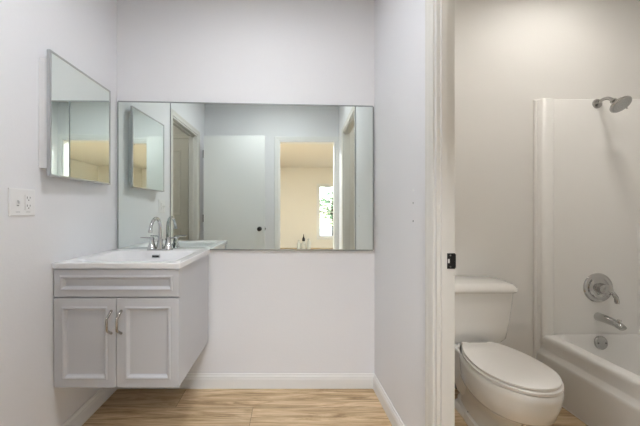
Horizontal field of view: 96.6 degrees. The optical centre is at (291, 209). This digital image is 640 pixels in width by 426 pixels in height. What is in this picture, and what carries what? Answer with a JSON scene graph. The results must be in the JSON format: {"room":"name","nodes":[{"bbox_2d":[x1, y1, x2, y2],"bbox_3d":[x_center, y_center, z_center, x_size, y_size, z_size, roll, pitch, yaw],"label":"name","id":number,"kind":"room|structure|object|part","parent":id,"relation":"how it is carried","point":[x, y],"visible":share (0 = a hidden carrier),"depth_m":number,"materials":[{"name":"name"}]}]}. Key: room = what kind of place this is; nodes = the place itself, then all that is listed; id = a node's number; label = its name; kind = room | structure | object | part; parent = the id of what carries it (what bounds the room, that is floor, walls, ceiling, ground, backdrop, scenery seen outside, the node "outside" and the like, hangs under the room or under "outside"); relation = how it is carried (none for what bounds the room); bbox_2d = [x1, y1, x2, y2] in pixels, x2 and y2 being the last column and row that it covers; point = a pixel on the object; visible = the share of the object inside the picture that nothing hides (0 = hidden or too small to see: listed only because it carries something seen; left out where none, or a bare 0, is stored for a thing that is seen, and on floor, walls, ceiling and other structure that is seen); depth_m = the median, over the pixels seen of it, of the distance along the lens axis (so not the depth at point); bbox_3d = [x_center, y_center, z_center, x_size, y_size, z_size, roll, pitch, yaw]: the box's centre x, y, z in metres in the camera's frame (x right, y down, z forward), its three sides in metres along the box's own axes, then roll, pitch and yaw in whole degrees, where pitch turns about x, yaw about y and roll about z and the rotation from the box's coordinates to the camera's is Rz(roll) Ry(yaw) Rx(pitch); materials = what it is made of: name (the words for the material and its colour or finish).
{"room":"bathroom","nodes":[
{"label":"bathroom","id":0,"kind":"room"},
{"bbox_2d":[0,0,116,425],"bbox_3d":[-1.183,-0.151,0.848,0.100,2.600,1.980,0,0,0],"label":"wall","id":1,"kind":"structure","parent":0,"point":[72,219],"depth_m":1.26,"materials":[{"name":"white paint"}]},
{"bbox_2d":[8,188,34,215],"bbox_3d":[-1.124,-0.032,1.190,0.017,0.115,0.116,0,0,0],"label":"wall plate","id":2,"kind":"object","parent":1,"relation":"attached to","point":[21,202],"visible":1,"depth_m":1.18,"materials":[{"name":"white plastic"}]},
{"bbox_2d":[25,195,31,209],"bbox_3d":[-1.126,-0.032,1.213,0.003,0.066,0.032,0,0,0],"label":"receptacle","id":3,"kind":"object","parent":2,"relation":"attached to","point":[28,198],"depth_m":1.21,"materials":[{"name":"grey plastic"}]},
{"bbox_2d":[39,49,110,184],"bbox_3d":[-1.104,-0.434,1.488,0.056,0.563,0.447,0,0,0],"label":"medicine cabinet","id":4,"kind":"object","parent":1,"relation":"attached to","point":[75,109],"visible":1,"depth_m":1.40,"materials":[{"name":"white plastic"}]},
{"bbox_2d":[61,387,117,425],"bbox_3d":[-1.127,1.103,1.427,0.013,0.092,0.797,0,0,0],"label":"baseboard","id":5,"kind":"structure","parent":1,"relation":"attached to","point":[92,405],"depth_m":1.57,"materials":[{"name":"white paint"}]},
{"bbox_2d":[54,254,207,387],"bbox_3d":[-0.833,0.559,1.564,0.595,0.564,0.521,0,0,0],"label":"vanity cabinet","id":6,"kind":"object","parent":1,"relation":"attached to","point":[114,327],"visible":0.92,"depth_m":1.34,"materials":[{"name":"grey paint"}]},
{"bbox_3d":[-0.981,0.629,1.349,0.295,0.423,0.022,0,0,0],"label":"door","id":7,"kind":"part","parent":6,"relation":"part of","materials":[{"name":"grey paint"}]},
{"bbox_3d":[-0.855,0.530,1.325,0.014,0.118,0.043,0,0,0],"label":"handle","id":8,"kind":"part","parent":6,"relation":"part of","materials":[{"name":"silver metal"}]},
{"bbox_3d":[-0.832,0.346,1.349,0.593,0.130,0.022,0,0,0],"label":"drawer","id":9,"kind":"part","parent":6,"relation":"part of","materials":[{"name":"grey paint"}]},
{"bbox_3d":[-0.808,0.530,1.325,0.014,0.118,0.043,0,0,0],"label":"handle","id":10,"kind":"part","parent":6,"relation":"part of","materials":[{"name":"silver metal"}]},
{"bbox_2d":[52,249,209,267],"bbox_3d":[-0.830,0.307,1.582,0.605,0.115,0.488,0,0,0],"label":"countertop","id":11,"kind":"structure","parent":6,"relation":"on","point":[115,258],"depth_m":1.55,"materials":[{"name":"white stone"}]},
{"bbox_2d":[140,217,178,250],"bbox_3d":[-0.828,0.145,1.760,0.182,0.208,0.182,0,0,42],"label":"sink faucet","id":12,"kind":"object","parent":11,"relation":"on","point":[168,246],"visible":1,"depth_m":1.76,"materials":[{"name":"silver metal"}]},
{"bbox_3d":[-0.875,0.204,1.776,0.054,0.073,0.054,0,0,0],"label":"handle","id":13,"kind":"part","parent":12,"relation":"part of","materials":[{"name":"silver metal"}]},
{"bbox_3d":[-0.823,0.141,1.717,0.042,0.199,0.160,0,0,0],"label":"spout","id":14,"kind":"part","parent":12,"relation":"part of","materials":[{"name":"silver metal"}]},
{"bbox_3d":[-0.823,0.244,1.776,0.160,0.010,0.056,0,0,0],"label":"plate","id":15,"kind":"part","parent":12,"relation":"part of","materials":[{"name":"silver metal"}]},
{"bbox_3d":[-0.771,0.204,1.776,0.054,0.073,0.054,0,0,0],"label":"handle","id":16,"kind":"part","parent":12,"relation":"part of","materials":[{"name":"silver metal"}]},
{"bbox_3d":[-0.682,0.629,1.349,0.295,0.423,0.022,0,0,0],"label":"door","id":17,"kind":"part","parent":6,"relation":"part of","materials":[{"name":"grey paint"}]},
{"bbox_2d":[82,389,587,425],"bbox_3d":[0.400,1.174,-1.567,5.400,0.050,7.010,0,0,0],"label":"floor","id":18,"kind":"structure","parent":0,"point":[124,407],"depth_m":1.64,"materials":[{"name":"brown wood"}]},
{"bbox_2d":[455,276,563,425],"bbox_3d":[1.035,0.784,1.488,0.528,0.729,0.677,0,0,0],"label":"toilet","id":19,"kind":"object","parent":18,"relation":"on","point":[497,384],"visible":0.87,"depth_m":1.42,"materials":[{"name":"white ceramic"}]},
{"bbox_3d":[1.035,0.615,1.710,0.474,0.296,0.213,0,0,0],"label":"tank","id":20,"kind":"part","parent":19,"relation":"part of","materials":[{"name":"white ceramic"}]},
{"bbox_3d":[1.035,0.443,1.704,0.528,0.046,0.246,0,0,0],"label":"tank lid","id":21,"kind":"part","parent":19,"relation":"part of","materials":[{"name":"white ceramic"}]},
{"bbox_3d":[1.035,0.738,1.363,0.332,0.015,0.411,0,0,0],"label":"lid","id":22,"kind":"part","parent":19,"relation":"part of","materials":[{"name":"white plastic"}]},
{"bbox_3d":[1.035,0.754,1.363,0.342,0.017,0.421,0,0,0],"label":"seat","id":23,"kind":"part","parent":19,"relation":"part of","materials":[{"name":"white plastic"}]},
{"bbox_2d":[533,98,639,425],"bbox_3d":[1.953,0.218,1.050,0.782,1.862,1.574,0,0,0],"label":"bathtub","id":24,"kind":"object","parent":18,"relation":"on","point":[586,158],"visible":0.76,"depth_m":1.81,"materials":[{"name":"white ceramic"}]},
{"bbox_2d":[555,334,639,375],"bbox_3d":[1.978,0.943,1.036,0.691,0.302,1.545,0,0,0],"label":"basin","id":25,"kind":"object","parent":24,"relation":"in","point":[622,352],"depth_m":1.79,"materials":[{"name":"white ceramic"}]},
{"bbox_2d":[594,336,607,349],"bbox_3d":[1.949,0.838,1.790,0.084,0.083,0.018,0,0,0],"label":"overflow plate","id":26,"kind":"object","parent":24,"relation":"attached to","point":[600,342],"visible":1,"depth_m":1.78,"materials":[{"name":"grey metal"}]},
{"bbox_2d":[583,273,619,303],"bbox_3d":[1.949,0.495,1.768,0.186,0.186,0.087,0,0,0],"label":"shower valve","id":27,"kind":"object","parent":24,"relation":"attached to","point":[597,287],"visible":1,"depth_m":1.80,"materials":[{"name":"silver metal"}]},
{"bbox_3d":[1.949,0.495,1.768,0.072,0.072,0.056,0,0,0],"label":"handle","id":28,"kind":"part","parent":27,"relation":"part of","materials":[{"name":"silver metal"}]},
{"bbox_3d":[1.971,0.531,1.744,0.055,0.085,0.031,0,0,29],"label":"lever","id":29,"kind":"part","parent":27,"relation":"part of","materials":[{"name":"silver metal"}]},
{"bbox_2d":[594,312,626,330],"bbox_3d":[1.953,0.685,1.738,0.059,0.063,0.147,0,0,0],"label":"tub spout","id":30,"kind":"object","parent":24,"relation":"attached to","point":[598,316],"visible":1,"depth_m":1.73,"materials":[{"name":"silver metal"}]},
{"bbox_2d":[592,96,631,112],"bbox_3d":[1.952,-0.647,1.728,0.112,0.122,0.168,0,0,0],"label":"shower","id":31,"kind":"object","parent":24,"relation":"attached to","point":[617,105],"visible":1,"depth_m":1.69,"materials":[{"name":"grey metal"}]},
{"bbox_3d":[1.945,-0.675,1.759,0.019,0.053,0.105,0,0,0],"label":"arm","id":32,"kind":"part","parent":31,"relation":"part of","materials":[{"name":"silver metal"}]},
{"bbox_2d":[117,0,639,372],"bbox_3d":[0.606,-0.151,1.888,3.678,2.600,0.100,0,0,0],"label":"wall","id":33,"kind":"structure","parent":0,"point":[269,311],"depth_m":1.84,"materials":[{"name":"white paint"}]},
{"bbox_2d":[117,101,373,250],"bbox_3d":[-0.298,-0.220,1.832,1.650,0.967,0.010,0,0,0],"label":"wall mirror","id":34,"kind":"object","parent":33,"relation":"attached to","point":[216,176],"visible":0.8,"depth_m":1.83,"materials":[{"name":"clear glass"}]},
{"bbox_2d":[118,373,374,388],"bbox_3d":[-0.299,1.103,1.831,1.667,0.092,0.014,0,0,0],"label":"baseboard","id":35,"kind":"structure","parent":33,"relation":"attached to","point":[192,380],"depth_m":1.82,"materials":[{"name":"white paint"}]},
{"bbox_2d":[375,0,424,425],"bbox_3d":[0.590,-0.151,0.898,0.035,2.600,1.883,0,0,-2],"label":"wall","id":36,"kind":"structure","parent":0,"point":[399,24],"depth_m":1.45,"materials":[{"name":"white paint"}]},
{"bbox_2d":[373,374,404,425],"bbox_3d":[0.541,1.103,1.499,0.013,0.092,0.652,0,0,-2],"label":"baseboard","id":37,"kind":"structure","parent":36,"relation":"attached to","point":[389,409],"depth_m":1.60,"materials":[{"name":"white paint"}]},
{"bbox_3d":[0.625,-0.151,0.898,0.112,2.600,1.880,0,0,0],"label":"wall","id":38,"kind":"structure","parent":0,"visible":0},
{"bbox_2d":[425,0,455,425],"bbox_3d":[0.614,0.100,0.743,0.096,2.098,0.865,0,0,-2],"label":"trim","id":39,"kind":"structure","parent":38,"relation":"attached to","point":[440,256],"depth_m":1.11,"materials":[{"name":"white paint"}]},
{"bbox_3d":[0.572,0.100,0.742,0.013,2.098,0.865,0,0,-2],"label":"casing","id":40,"kind":"part","parent":39,"relation":"part of","materials":[{"name":"white paint"}]},
{"bbox_3d":[0.619,0.198,1.103,0.040,0.060,0.006,0,0,-7],"label":"strike plate","id":41,"kind":"part","parent":39,"relation":"part of","materials":[{"name":"black metal"}]}
]}

